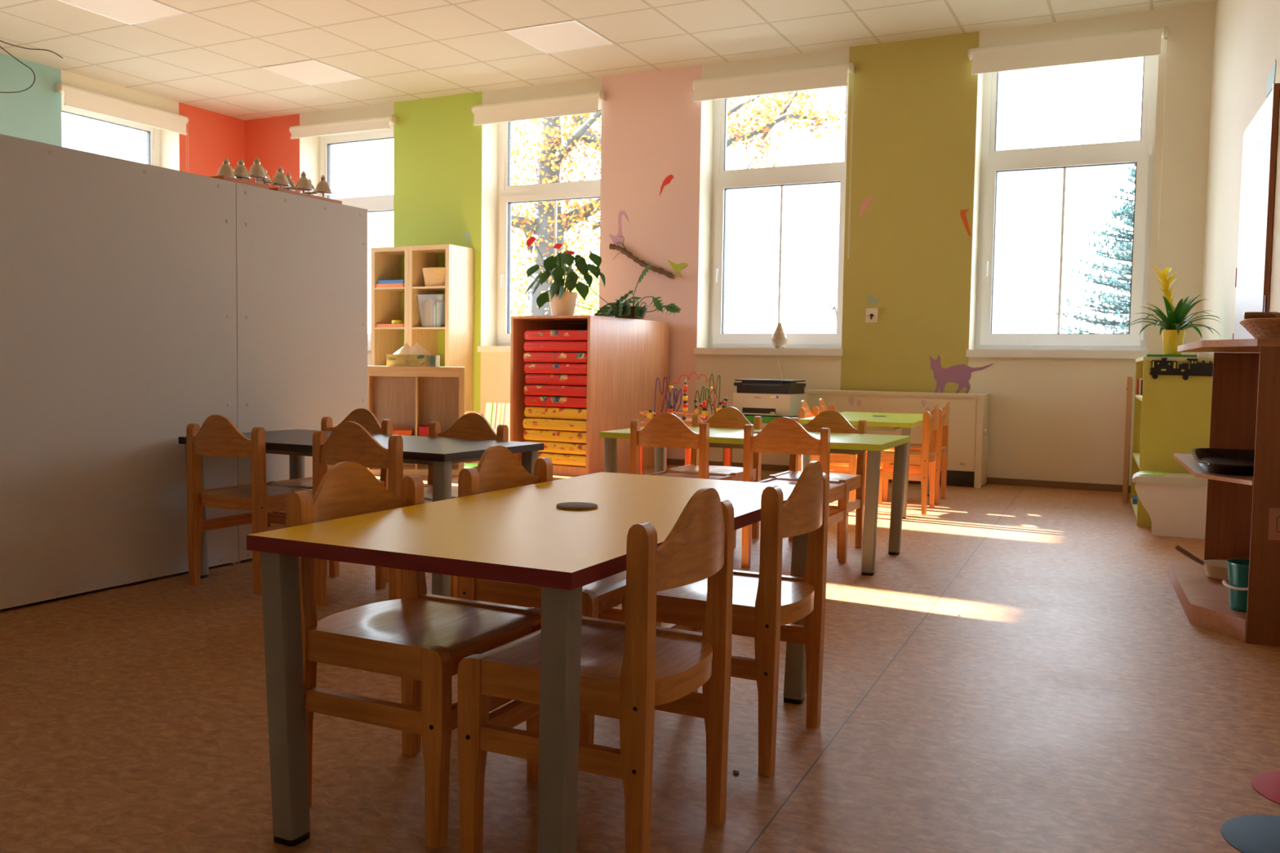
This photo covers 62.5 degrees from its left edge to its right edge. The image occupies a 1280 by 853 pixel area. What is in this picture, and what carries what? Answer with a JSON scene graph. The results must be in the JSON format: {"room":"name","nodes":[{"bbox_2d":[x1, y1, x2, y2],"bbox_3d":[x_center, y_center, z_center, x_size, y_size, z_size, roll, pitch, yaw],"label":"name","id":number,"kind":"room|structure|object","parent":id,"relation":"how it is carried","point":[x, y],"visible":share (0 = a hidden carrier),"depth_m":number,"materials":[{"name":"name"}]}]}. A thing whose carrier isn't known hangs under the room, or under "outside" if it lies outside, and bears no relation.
{"room":"children's room","nodes":[
{"label":"children's room","id":0,"kind":"room"},
{"bbox_2d":[0,53,244,176],"bbox_3d":[-7.021,-1.273,5.865,0.450,3.339,11.990,3,4,26],"label":"wall","id":1,"kind":"structure","parent":0,"point":[34,113],"depth_m":9.54,"materials":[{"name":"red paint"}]},
{"bbox_2d":[61,94,159,166],"bbox_3d":[-4.932,-1.881,9.882,0.375,2.255,1.254,3,4,26],"label":"window","id":2,"kind":"structure","parent":1,"relation":"in","point":[153,133],"depth_m":10.20,"materials":[{"name":"white plastic"}]},
{"bbox_2d":[54,83,189,171],"bbox_3d":[-4.750,-2.193,9.769,0.092,1.622,1.354,3,4,26],"label":"roller blind","id":3,"kind":"object","parent":2,"relation":"attached to","point":[74,97],"visible":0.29,"depth_m":9.64,"materials":[{"name":"white fabric"}]},
{"bbox_2d":[0,0,1216,119],"bbox_3d":[-2.095,-2.837,3.596,11.159,0.200,12.440,3,4,26],"label":"ceiling","id":4,"kind":"structure","parent":0,"point":[210,57],"depth_m":8.07,"materials":[{"name":"tile"}]},
{"bbox_2d":[57,0,187,24],"bbox_3d":[-3.682,-2.986,7.483,0.618,0.006,0.618,3,4,26],"label":"recessed light","id":5,"kind":"object","parent":4,"relation":"in","point":[127,11],"visible":1,"depth_m":7.55,"materials":[{"name":"white plastic"}]},
{"bbox_2d":[258,59,364,85],"bbox_3d":[-2.850,-3.072,9.161,0.618,0.006,0.618,3,4,26],"label":"recessed light","id":6,"kind":"object","parent":4,"relation":"in","point":[310,72],"visible":1,"depth_m":9.14,"materials":[{"name":"white plastic"}]},
{"bbox_2d":[503,19,614,53],"bbox_3d":[-0.610,-2.973,8.057,0.618,0.006,0.618,3,4,26],"label":"recessed light","id":7,"kind":"object","parent":4,"relation":"in","point":[570,35],"visible":1,"depth_m":8.04,"materials":[{"name":"white plastic"}]},
{"bbox_2d":[0,460,1279,852],"bbox_3d":[-2.150,0.695,3.804,11.159,0.200,12.440,3,4,26],"label":"floor","id":8,"kind":"structure","parent":0,"point":[1073,702],"depth_m":2.51,"materials":[{"name":"brown laminate"}]},
{"bbox_2d":[0,133,238,609],"bbox_3d":[-2.373,-0.163,3.316,0.402,1.562,2.445,3,4,26],"label":"partition panel","id":9,"kind":"object","parent":8,"relation":"on","point":[118,276],"visible":0.89,"depth_m":3.78,"materials":[{"name":"white laminate"}]},
{"bbox_2d":[186,414,327,594],"bbox_3d":[-1.458,0.271,4.010,0.361,0.645,0.381,3,4,26],"label":"child chair","id":10,"kind":"object","parent":8,"relation":"on","point":[217,436],"visible":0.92,"depth_m":3.86,"materials":[{"name":"brown wood"}]},
{"bbox_2d":[235,182,367,563],"bbox_3d":[-1.654,-0.237,4.766,0.402,1.562,0.790,3,4,26],"label":"partition panel","id":11,"kind":"object","parent":8,"relation":"on","point":[301,261],"visible":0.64,"depth_m":4.61,"materials":[{"name":"white laminate"}]},
{"bbox_2d":[208,157,268,189],"bbox_3d":[-1.669,-1.064,4.376,0.125,0.132,0.262,3,4,26],"label":"door chime","id":12,"kind":"object","parent":11,"relation":"on","point":[240,174],"visible":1,"depth_m":4.35,"materials":[{"name":"beige ceramic"}]},
{"bbox_2d":[255,166,342,204],"bbox_3d":[-1.518,-1.076,4.691,0.142,0.124,0.409,3,4,26],"label":"door chime","id":13,"kind":"object","parent":11,"relation":"on","point":[285,184],"visible":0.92,"depth_m":4.66,"materials":[{"name":"beige ceramic"}]},
{"bbox_2d":[266,408,393,576],"bbox_3d":[-1.274,0.253,4.364,0.361,0.645,0.381,3,4,26],"label":"child chair","id":14,"kind":"object","parent":8,"relation":"on","point":[364,417],"visible":0.24,"depth_m":4.40,"materials":[{"name":"brown wood"}]},
{"bbox_2d":[178,429,543,596],"bbox_3d":[-1.069,0.324,4.034,1.262,0.546,0.610,3,4,27],"label":"table","id":15,"kind":"object","parent":8,"relation":"on","point":[441,453],"visible":0.25,"depth_m":3.85,"materials":[{"name":"grey laminate"}]},
{"bbox_2d":[312,421,457,605],"bbox_3d":[-0.895,0.297,3.710,0.361,0.645,0.381,3,4,26],"label":"child chair","id":16,"kind":"object","parent":8,"relation":"on","point":[349,442],"visible":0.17,"depth_m":3.52,"materials":[{"name":"brown wood"}]},
{"bbox_2d":[370,245,408,365],"bbox_3d":[-2.256,-0.725,10.006,0.436,1.905,0.380,3,4,26],"label":"open shelf","id":17,"kind":"object","parent":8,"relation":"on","point":[385,262],"visible":0.36,"depth_m":9.96,"materials":[{"name":"brown wood"}]},
{"bbox_2d":[285,461,541,848],"bbox_3d":[-0.432,0.401,2.061,0.381,0.645,0.361,3,4,26],"label":"child chair","id":18,"kind":"object","parent":8,"relation":"on","point":[420,637],"visible":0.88,"depth_m":1.96,"materials":[{"name":"brown wood"}]},
{"bbox_2d":[367,365,464,475],"bbox_3d":[-1.713,-0.053,8.046,0.735,0.810,0.390,0,3,-9],"label":"cabinet","id":19,"kind":"object","parent":8,"relation":"on","point":[410,397],"visible":0.56,"depth_m":8.19,"materials":[{"name":"brown wood"}]},
{"bbox_2d":[386,342,439,366],"bbox_3d":[-1.700,-0.540,7.906,0.370,0.179,0.129,1,3,4],"label":"tissue box","id":20,"kind":"object","parent":19,"relation":"on","point":[416,355],"visible":1,"depth_m":7.85,"materials":[{"name":"beige cardboard"}]},
{"bbox_2d":[417,355,434,366],"bbox_3d":[-1.637,-0.490,7.841,0.216,0.085,0.004,1,3,2],"label":"print","id":21,"kind":"object","parent":20,"relation":"attached to","point":[422,360],"depth_m":7.84,"materials":[{"name":"paper"}]},
{"bbox_2d":[408,244,474,412],"bbox_3d":[-1.853,-0.707,9.807,0.460,1.905,0.380,3,4,26],"label":"open shelf","id":22,"kind":"object","parent":8,"relation":"on","point":[458,288],"visible":0.55,"depth_m":9.72,"materials":[{"name":"brown wood"}]},
{"bbox_2d":[422,266,444,286],"bbox_3d":[-1.847,-1.369,9.720,0.285,0.172,0.265,3,4,26],"label":"wicker basket","id":23,"kind":"object","parent":22,"relation":"on","point":[433,277],"visible":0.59,"depth_m":9.61,"materials":[{"name":"wicker"}]},
{"bbox_2d":[386,413,508,582],"bbox_3d":[-0.759,0.276,4.109,0.361,0.645,0.381,3,4,26],"label":"child chair","id":24,"kind":"object","parent":8,"relation":"on","point":[470,425],"visible":0.22,"depth_m":4.25,"materials":[{"name":"brown wood"}]},
{"bbox_2d":[464,402,510,462],"bbox_3d":[-1.181,0.056,8.972,0.536,0.496,0.578,2,3,12],"label":"armchair","id":25,"kind":"object","parent":8,"relation":"on","point":[496,414],"visible":0.17,"depth_m":9.14,"materials":[{"name":"fabric"}]},
{"bbox_2d":[484,402,510,428],"bbox_3d":[-1.136,-0.050,9.166,0.420,0.306,0.169,2,3,12],"label":"cushion","id":26,"kind":"object","parent":25,"relation":"on","point":[496,414],"depth_m":9.14,"materials":[{"name":"fabric"}]},
{"bbox_2d":[493,428,510,440],"bbox_3d":[-1.183,0.067,8.968,0.420,0.080,0.400,2,3,12],"label":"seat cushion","id":27,"kind":"object","parent":25,"relation":"on","point":[495,429],"depth_m":8.75,"materials":[{"name":"wood"}]},
{"bbox_2d":[246,471,808,852],"bbox_3d":[-0.107,0.443,2.263,0.645,0.546,1.285,3,4,26],"label":"table","id":28,"kind":"object","parent":8,"relation":"on","point":[519,535],"visible":0.76,"depth_m":1.83,"materials":[{"name":"yellow laminate"}]},
{"bbox_2d":[556,502,597,510],"bbox_3d":[-0.133,0.168,2.224,0.087,0.006,0.087,3,4,26],"label":"pad","id":29,"kind":"object","parent":28,"relation":"on","point":[567,505],"visible":1,"depth_m":2.21,"materials":[{"name":"grey fabric"}]},
{"bbox_2d":[457,445,661,743],"bbox_3d":[-0.195,0.376,2.540,0.381,0.645,0.361,3,4,26],"label":"child chair","id":30,"kind":"object","parent":8,"relation":"on","point":[498,468],"visible":0.21,"depth_m":2.44,"materials":[{"name":"brown wood"}]},
{"bbox_2d":[510,315,669,475],"bbox_3d":[-0.389,-0.266,8.601,0.735,1.212,1.235,3,4,30],"label":"cabinet","id":31,"kind":"object","parent":8,"relation":"on","point":[626,357],"visible":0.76,"depth_m":8.29,"materials":[{"name":"brown wood"}]},
{"bbox_2d":[537,451,586,466],"bbox_3d":[-0.424,0.232,8.493,0.593,0.088,0.961,3,4,30],"label":"mat","id":32,"kind":"object","parent":31,"relation":"on","point":[573,460],"visible":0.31,"depth_m":8.04,"materials":[{"name":"yellow fabric"}]},
{"bbox_2d":[524,440,586,454],"bbox_3d":[-0.419,0.143,8.494,0.593,0.088,0.961,3,4,30],"label":"mat","id":33,"kind":"object","parent":32,"relation":"on","point":[577,448],"visible":0.39,"depth_m":8.05,"materials":[{"name":"yellow fabric"}]},
{"bbox_2d":[523,428,586,443],"bbox_3d":[-0.418,0.055,8.489,0.593,0.088,0.961,3,4,30],"label":"mat","id":34,"kind":"object","parent":33,"relation":"on","point":[566,436],"visible":0.52,"depth_m":8.08,"materials":[{"name":"yellow fabric"}]},
{"bbox_2d":[522,417,586,431],"bbox_3d":[-0.421,-0.033,8.476,0.593,0.088,0.961,3,4,30],"label":"mat","id":35,"kind":"object","parent":34,"relation":"on","point":[553,424],"visible":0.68,"depth_m":8.07,"materials":[{"name":"yellow fabric"}]},
{"bbox_2d":[524,406,586,419],"bbox_3d":[-0.412,-0.122,8.484,0.593,0.088,0.961,3,4,30],"label":"mat","id":36,"kind":"object","parent":35,"relation":"on","point":[575,413],"visible":0.58,"depth_m":8.08,"materials":[{"name":"yellow fabric"}]},
{"bbox_2d":[524,395,586,408],"bbox_3d":[-0.412,-0.209,8.475,0.583,0.084,0.961,3,4,30],"label":"mat","id":37,"kind":"object","parent":36,"relation":"on","point":[540,401],"visible":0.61,"depth_m":8.07,"materials":[{"name":"red fabric"}]},
{"bbox_2d":[524,384,586,396],"bbox_3d":[-0.418,-0.294,8.469,0.583,0.084,0.961,3,4,30],"label":"mat","id":38,"kind":"object","parent":37,"relation":"on","point":[540,389],"visible":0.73,"depth_m":8.06,"materials":[{"name":"red fabric"}]},
{"bbox_2d":[524,373,586,385],"bbox_3d":[-0.406,-0.378,8.468,0.583,0.084,0.961,3,4,30],"label":"mat","id":39,"kind":"object","parent":38,"relation":"on","point":[535,379],"visible":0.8,"depth_m":8.06,"materials":[{"name":"red fabric"}]},
{"bbox_2d":[524,363,586,374],"bbox_3d":[-0.413,-0.462,8.451,0.583,0.084,0.961,3,4,30],"label":"mat","id":40,"kind":"object","parent":39,"relation":"on","point":[540,368],"visible":0.61,"depth_m":8.05,"materials":[{"name":"red fabric"}]},
{"bbox_2d":[523,351,586,363],"bbox_3d":[-0.419,-0.547,8.452,0.583,0.084,0.961,3,4,30],"label":"mat","id":41,"kind":"object","parent":40,"relation":"on","point":[544,357],"visible":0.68,"depth_m":8.04,"materials":[{"name":"red fabric"}]},
{"bbox_2d":[524,341,587,352],"bbox_3d":[-0.414,-0.632,8.449,0.583,0.084,0.961,3,4,30],"label":"mat","id":42,"kind":"object","parent":41,"relation":"on","point":[534,346],"visible":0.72,"depth_m":8.04,"materials":[{"name":"red fabric"}]},
{"bbox_2d":[524,329,587,341],"bbox_3d":[-0.408,-0.716,8.434,0.583,0.084,0.961,3,4,30],"label":"mat","id":43,"kind":"object","parent":42,"relation":"on","point":[540,335],"visible":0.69,"depth_m":8.02,"materials":[{"name":"red fabric"}]},
{"bbox_2d":[524,226,605,315],"bbox_3d":[-0.590,-1.188,8.095,0.720,0.681,0.271,3,4,26],"label":"anthurium","id":44,"kind":"object","parent":31,"relation":"on","point":[562,303],"visible":0.99,"depth_m":8.05,"materials":[{"name":"green plant"}]},
{"bbox_2d":[547,291,577,315],"bbox_3d":[-0.595,-0.942,8.134,0.230,0.184,0.230,3,4,26],"label":"pot","id":45,"kind":"object","parent":44,"relation":"on","point":[566,305],"depth_m":8.05,"materials":[{"name":"beige ceramic"}]},
{"bbox_2d":[546,263,680,319],"bbox_3d":[-0.240,-1.086,8.327,1.221,0.459,0.403,2,4,22],"label":"philodendron","id":46,"kind":"object","parent":31,"relation":"on","point":[618,309],"visible":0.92,"depth_m":8.24,"materials":[{"name":"green plant"}]},
{"bbox_2d":[612,306,647,319],"bbox_3d":[-0.083,-0.901,8.351,0.256,0.092,0.256,3,4,26],"label":"plant pot","id":47,"kind":"object","parent":46,"relation":"on","point":[634,309],"depth_m":8.24,"materials":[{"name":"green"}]},
{"bbox_2d":[457,487,733,852],"bbox_3d":[-0.060,0.418,1.866,0.381,0.645,0.361,3,4,26],"label":"child chair","id":48,"kind":"object","parent":8,"relation":"on","point":[631,669],"visible":0.84,"depth_m":1.76,"materials":[{"name":"brown wood"}]},
{"bbox_2d":[629,412,734,480],"bbox_3d":[0.190,0.253,4.734,0.361,0.645,0.381,3,4,26],"label":"child chair","id":49,"kind":"object","parent":8,"relation":"on","point":[665,429],"visible":0.38,"depth_m":4.55,"materials":[{"name":"brown wood"}]},
{"bbox_2d":[640,421,731,474],"bbox_3d":[0.320,0.188,7.704,0.600,0.432,0.500,3,4,26],"label":"child chair","id":50,"kind":"object","parent":8,"relation":"on","point":[727,451],"visible":0.15,"depth_m":7.62,"materials":[{"name":"orange paint"}]},
{"bbox_2d":[640,372,728,424],"bbox_3d":[0.337,-0.211,7.661,0.611,0.368,0.426,3,4,26],"label":"bead maze","id":51,"kind":"object","parent":50,"relation":"on","point":[704,414],"visible":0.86,"depth_m":7.61,"materials":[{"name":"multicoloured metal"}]},
{"bbox_2d":[665,406,762,547],"bbox_3d":[0.364,0.232,5.149,0.361,0.645,0.381,3,4,26],"label":"child chair","id":52,"kind":"object","parent":8,"relation":"on","point":[728,417],"visible":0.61,"depth_m":5.22,"materials":[{"name":"brown wood"}]},
{"bbox_2d":[621,461,828,777],"bbox_3d":[0.210,0.391,2.401,0.381,0.645,0.361,3,4,26],"label":"child chair","id":53,"kind":"object","parent":8,"relation":"on","point":[766,603],"visible":0.74,"depth_m":2.25,"materials":[{"name":"brown wood"}]},
{"bbox_2d":[599,426,911,575],"bbox_3d":[0.525,0.304,4.822,1.275,0.542,0.645,2,4,25],"label":"table","id":54,"kind":"object","parent":8,"relation":"on","point":[840,442],"visible":0.52,"depth_m":4.67,"materials":[{"name":"green laminate"}]},
{"bbox_2d":[723,414,798,466],"bbox_3d":[1.017,0.157,7.972,0.630,0.483,0.540,3,4,26],"label":"side table","id":55,"kind":"object","parent":8,"relation":"on","point":[766,419],"visible":0.07,"depth_m":7.76,"materials":[{"name":"green paint"}]},
{"bbox_2d":[733,378,805,416],"bbox_3d":[0.969,-0.221,7.954,0.450,0.264,0.400,3,4,28],"label":"printer","id":56,"kind":"object","parent":55,"relation":"on","point":[754,397],"visible":1,"depth_m":7.83,"materials":[{"name":"grey plastic"}]},
{"bbox_2d":[741,417,848,568],"bbox_3d":[0.666,0.275,4.499,0.361,0.645,0.381,3,4,26],"label":"child chair","id":57,"kind":"object","parent":8,"relation":"on","point":[781,435],"visible":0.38,"depth_m":4.37,"materials":[{"name":"brown wood"}]},
{"bbox_2d":[768,410,866,558],"bbox_3d":[0.830,0.253,4.919,0.361,0.645,0.381,3,4,26],"label":"child chair","id":58,"kind":"object","parent":8,"relation":"on","point":[834,420],"visible":0.52,"depth_m":4.98,"materials":[{"name":"brown wood"}]},
{"bbox_2d":[798,400,866,511],"bbox_3d":[1.176,0.167,6.473,0.381,0.645,0.361,2,4,23],"label":"child chair","id":59,"kind":"object","parent":8,"relation":"on","point":[804,411],"visible":0.23,"depth_m":6.34,"materials":[{"name":"brown wood"}]},
{"bbox_2d":[817,398,848,466],"bbox_3d":[1.364,0.144,6.914,0.381,0.645,0.361,2,4,23],"label":"child chair","id":60,"kind":"object","parent":8,"relation":"on","point":[822,406],"visible":0.09,"depth_m":6.98,"materials":[{"name":"brown wood"}]},
{"bbox_2d":[799,411,931,519],"bbox_3d":[1.470,0.211,6.622,0.650,0.546,1.270,2,4,23],"label":"table","id":61,"kind":"object","parent":8,"relation":"on","point":[892,421],"visible":0.28,"depth_m":6.14,"materials":[{"name":"green laminate"}]},
{"bbox_2d":[804,389,990,488],"bbox_3d":[1.941,0.075,7.999,1.344,0.673,0.308,3,4,26],"label":"heater","id":62,"kind":"object","parent":8,"relation":"on","point":[968,427],"visible":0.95,"depth_m":7.69,"materials":[{"name":"beige metal"}]},
{"bbox_2d":[888,470,974,485],"bbox_3d":[1.857,0.354,7.896,1.250,0.102,0.012,3,4,26],"label":"grille","id":63,"kind":"object","parent":62,"relation":"attached to","point":[963,477],"depth_m":7.66,"materials":[{"name":"black metal"}]},
{"bbox_2d":[878,404,938,515],"bbox_3d":[1.595,0.180,6.360,0.381,0.645,0.361,2,4,23],"label":"child chair","id":64,"kind":"object","parent":8,"relation":"on","point":[926,457],"visible":0.73,"depth_m":6.22,"materials":[{"name":"brown wood"}]},
{"bbox_2d":[883,401,950,504],"bbox_3d":[1.805,0.154,6.847,0.381,0.645,0.361,2,4,23],"label":"child chair","id":65,"kind":"object","parent":8,"relation":"on","point":[944,416],"visible":0.41,"depth_m":6.75,"materials":[{"name":"brown wood"}]},
{"bbox_2d":[1122,377,1133,502],"bbox_3d":[3.297,0.073,7.118,0.032,0.820,0.620,3,4,26],"label":"wooden board","id":66,"kind":"object","parent":8,"relation":"on","point":[1130,381],"visible":1,"depth_m":6.84,"materials":[{"name":"brown wood"}]},
{"bbox_2d":[1132,471,1208,538],"bbox_3d":[2.828,0.410,5.563,0.420,0.316,0.260,3,4,26],"label":"storage bin","id":67,"kind":"object","parent":8,"relation":"on","point":[1175,504],"visible":0.81,"depth_m":5.46,"materials":[{"name":"white plastic"}]},
{"bbox_2d":[1129,356,1213,527],"bbox_3d":[3.160,0.066,6.213,0.430,0.936,1.109,2,4,23],"label":"cabinet","id":68,"kind":"object","parent":8,"relation":"on","point":[1172,413],"visible":0.53,"depth_m":5.75,"materials":[{"name":"yellow laminate"}]},
{"bbox_2d":[1143,354,1197,357],"bbox_3d":[3.141,-0.411,6.220,0.290,0.016,0.640,2,4,24],"label":"folder","id":69,"kind":"object","parent":68,"relation":"on","point":[1146,355],"visible":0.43,"depth_m":5.94,"materials":[{"name":"green"}]},
{"bbox_2d":[1126,265,1220,355],"bbox_3d":[3.074,-0.669,6.056,0.472,0.513,0.489,-1,4,-29],"label":"bromeliad","id":70,"kind":"object","parent":69,"relation":"on","point":[1173,336],"visible":0.95,"depth_m":6.01,"materials":[{"name":"yellow"}]},
{"bbox_2d":[1150,357,1213,380],"bbox_3d":[2.929,-0.310,5.695,0.310,0.120,0.017,3,4,26],"label":"coat rack","id":71,"kind":"object","parent":68,"relation":"attached to","point":[1164,367],"visible":0.99,"depth_m":5.69,"materials":[{"name":"black plastic"}]},
{"bbox_2d":[1168,338,1279,647],"bbox_3d":[2.181,0.180,3.820,0.379,0.960,1.183,2,4,23],"label":"shelf unit","id":72,"kind":"object","parent":8,"relation":"on","point":[1245,412],"visible":0.91,"depth_m":3.64,"materials":[{"name":"brown laminate"}]},
{"bbox_2d":[1174,545,1228,581],"bbox_3d":[2.212,0.523,4.048,0.283,0.108,0.188,3,4,26],"label":"saucepan","id":73,"kind":"object","parent":72,"relation":"on","point":[1215,569],"visible":0.66,"depth_m":4.05,"materials":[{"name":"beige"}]},
{"bbox_2d":[1203,560,1228,581],"bbox_3d":[2.254,0.553,4.028,0.188,0.053,0.188,3,4,26],"label":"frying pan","id":74,"kind":"object","parent":73,"relation":"attached to","point":[1215,569],"depth_m":4.01,"materials":[{"name":"beige plastic"}]},
{"bbox_2d":[1191,448,1254,475],"bbox_3d":[2.163,0.127,3.806,0.300,0.038,0.840,3,4,26],"label":"serving tray","id":75,"kind":"object","parent":72,"relation":"on","point":[1240,462],"visible":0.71,"depth_m":3.97,"materials":[{"name":"black plastic"}]},
{"bbox_2d":[1222,558,1249,612],"bbox_3d":[2.010,0.528,3.484,0.150,0.158,0.142,3,4,26],"label":"bucket","id":76,"kind":"object","parent":72,"relation":"on","point":[1237,568],"visible":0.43,"depth_m":3.46,"materials":[{"name":"teal plastic"}]},
{"bbox_2d":[1239,317,1279,338],"bbox_3d":[2.183,-0.322,3.550,0.284,0.072,0.394,3,4,26],"label":"wicker basket","id":77,"kind":"object","parent":72,"relation":"on","point":[1268,327],"visible":0.84,"depth_m":3.44,"materials":[{"name":"brown wicker"}]},
{"bbox_2d":[1243,295,1277,319],"bbox_3d":[2.090,-0.401,3.547,0.099,0.081,0.026,3,4,26],"label":"grinder","id":78,"kind":"object","parent":77,"relation":"on","point":[1246,315],"visible":0.73,"depth_m":3.54,"materials":[{"name":"brown wood"}]},
{"bbox_2d":[1267,507,1279,540],"bbox_3d":[2.016,0.305,3.260,0.123,0.100,0.003,3,4,26],"label":"sign card","id":79,"kind":"object","parent":72,"relation":"attached to","point":[1274,513],"visible":1,"depth_m":3.28,"materials":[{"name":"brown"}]},
{"bbox_2d":[1221,814,1279,852],"bbox_3d":[1.197,0.757,1.903,0.260,0.001,0.260,3,4,26],"label":"floor sticker","id":80,"kind":"object","parent":8,"relation":"on","point":[1253,833],"visible":1,"depth_m":1.95,"materials":[{"name":"blue"}]},
{"bbox_2d":[1251,770,1279,804],"bbox_3d":[1.385,0.746,2.134,0.256,0.001,0.256,3,4,26],"label":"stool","id":81,"kind":"object","parent":8,"relation":"on","point":[1267,784],"visible":1,"depth_m":2.18,"materials":[{"name":"red plastic"}]},
{"bbox_2d":[244,2,1215,485],"bbox_3d":[0.177,-1.361,9.243,10.359,3.339,0.450,3,4,26],"label":"wall","id":82,"kind":"structure","parent":0,"point":[916,130],"depth_m":8.17,"materials":[{"name":"white paint"}]},
{"bbox_2d":[318,124,393,351],"bbox_3d":[-2.867,-1.893,10.643,1.229,2.255,0.375,3,4,26],"label":"window","id":83,"kind":"structure","parent":82,"relation":"in","point":[380,203],"depth_m":10.76,"materials":[{"name":"white plastic"}]},
{"bbox_2d":[288,115,397,138],"bbox_3d":[-2.945,-2.949,10.404,1.329,0.132,0.092,3,4,26],"label":"roller blind","id":84,"kind":"object","parent":83,"relation":"attached to","point":[380,122],"visible":1,"depth_m":10.35,"materials":[{"name":"white fabric"}]},
{"bbox_2d":[477,102,601,352],"bbox_3d":[-0.844,-1.804,9.645,1.274,2.255,0.375,3,4,26],"label":"window","id":85,"kind":"structure","parent":82,"relation":"in","point":[508,194],"depth_m":9.96,"materials":[{"name":"white plastic"}]},
{"bbox_2d":[471,90,606,266],"bbox_3d":[-0.932,-2.175,9.446,1.374,1.502,0.092,3,4,26],"label":"roller blind","id":86,"kind":"object","parent":85,"relation":"attached to","point":[588,102],"visible":0.98,"depth_m":9.35,"materials":[{"name":"white fabric"}]},
{"bbox_2d":[608,210,629,244],"bbox_3d":[-0.183,-1.728,9.150,0.207,0.293,0.002,3,4,26],"label":"wall art","id":87,"kind":"object","parent":82,"relation":"attached to","point":[617,238],"visible":1,"depth_m":9.15,"materials":[{"name":"pink"}]},
{"bbox_2d":[608,235,675,279],"bbox_3d":[0.013,-1.441,9.013,0.628,0.378,0.084,3,4,26],"label":"branch","id":88,"kind":"object","parent":82,"relation":"attached to","point":[660,270],"visible":0.99,"depth_m":9.03,"materials":[{"name":"brown plant"}]},
{"bbox_2d":[693,75,848,355],"bbox_3d":[1.120,-1.717,8.677,1.266,2.255,0.375,3,4,26],"label":"window","id":89,"kind":"structure","parent":82,"relation":"in","point":[724,180],"depth_m":8.84,"materials":[{"name":"white plastic"}]},
{"bbox_2d":[690,62,854,258],"bbox_3d":[1.031,-2.088,8.478,1.366,1.502,0.092,3,4,26],"label":"roller blind","id":90,"kind":"object","parent":89,"relation":"attached to","point":[835,75],"visible":1,"depth_m":8.38,"materials":[{"name":"white fabric"}]},
{"bbox_2d":[771,322,786,379],"bbox_3d":[1.154,-0.601,8.550,0.126,0.486,0.294,0,3,-11],"label":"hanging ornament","id":91,"kind":"object","parent":89,"relation":"on","point":[779,340],"visible":0.91,"depth_m":8.58,"materials":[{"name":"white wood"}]},
{"bbox_2d":[666,458,1130,493],"bbox_3d":[-0.182,0.281,9.247,8.923,0.050,0.012,3,4,26],"label":"baseboard","id":92,"kind":"structure","parent":82,"relation":"attached to","point":[997,481],"depth_m":7.75,"materials":[{"name":"brown wood"}]},
{"bbox_2d":[929,355,993,393],"bbox_3d":[2.415,-0.392,7.931,0.472,0.296,0.002,3,4,26],"label":"wall art","id":93,"kind":"object","parent":82,"relation":"attached to","point":[961,375],"visible":0.87,"depth_m":7.96,"materials":[{"name":"purple paint"}]},
{"bbox_2d":[966,55,1158,358],"bbox_3d":[3.085,-1.630,7.708,1.222,2.255,0.375,3,4,26],"label":"window","id":94,"kind":"structure","parent":82,"relation":"in","point":[1140,153],"depth_m":7.78,"materials":[{"name":"white plastic"}]},
{"bbox_2d":[967,26,1168,244],"bbox_3d":[2.997,-2.001,7.509,1.322,1.502,0.092,3,4,26],"label":"roller blind","id":95,"kind":"object","parent":94,"relation":"attached to","point":[1143,42],"visible":1,"depth_m":7.41,"materials":[{"name":"white fabric"}]},
{"bbox_2d":[1161,329,1185,355],"bbox_3d":[3.063,-0.483,6.055,0.121,0.141,0.121,3,4,26],"label":"pot","id":96,"kind":"object","parent":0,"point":[1171,340],"depth_m":6.01,"materials":[{"name":"yellow"}]},
{"bbox_2d":[1200,0,1279,340],"bbox_3d":[1.705,-0.887,1.562,0.399,3.339,12.039,2,4,23],"label":"wall","id":97,"kind":"structure","parent":0,"point":[1246,37],"depth_m":5.96,"materials":[{"name":"white paint"}]},
{"bbox_2d":[1232,83,1279,339],"bbox_3d":[2.914,-0.941,5.011,0.024,1.110,1.008,2,4,23],"label":"board","id":98,"kind":"object","parent":97,"relation":"attached to","point":[1253,269],"visible":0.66,"depth_m":4.90,"materials":[{"name":"grey"}]},
{"bbox_2d":[1266,59,1275,97],"bbox_3d":[2.846,-1.567,4.755,0.002,0.115,0.252,2,4,23],"label":"wall art","id":99,"kind":"object","parent":97,"relation":"attached to","point":[1271,77],"visible":0.92,"depth_m":4.74,"materials":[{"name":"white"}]},
{"label":"outside","id":100,"kind":"structure","parent":0,"visible":0},
{"bbox_3d":[-11.345,-0.489,33.523,170.000,0.200,170.000,3,4,26],"label":"ground","id":101,"kind":"structure","parent":100,"visible":0},
{"bbox_2d":[510,235,599,333],"bbox_3d":[-2.033,-2.860,31.246,6.163,5.928,4.454,3,4,29],"label":"shrub","id":102,"kind":"object","parent":101,"relation":"on","point":[595,282],"visible":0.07,"depth_m":30.63,"materials":[{"name":"gold plant"}]},
{"bbox_2d":[510,88,844,332],"bbox_3d":[0.151,-4.140,22.370,9.251,8.950,4.229,2,4,22],"label":"oak tree","id":103,"kind":"object","parent":101,"relation":"on","point":[551,153],"visible":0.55,"depth_m":22.51,"materials":[{"name":"yellow plant"}]},
{"bbox_2d":[1049,139,1138,333],"bbox_3d":[9.652,-2.535,19.785,4.847,6.340,4.510,4,5,44],"label":"conifer","id":104,"kind":"object","parent":101,"relation":"on","point":[1127,210],"visible":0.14,"depth_m":19.80,"materials":[{"name":"green plant"}]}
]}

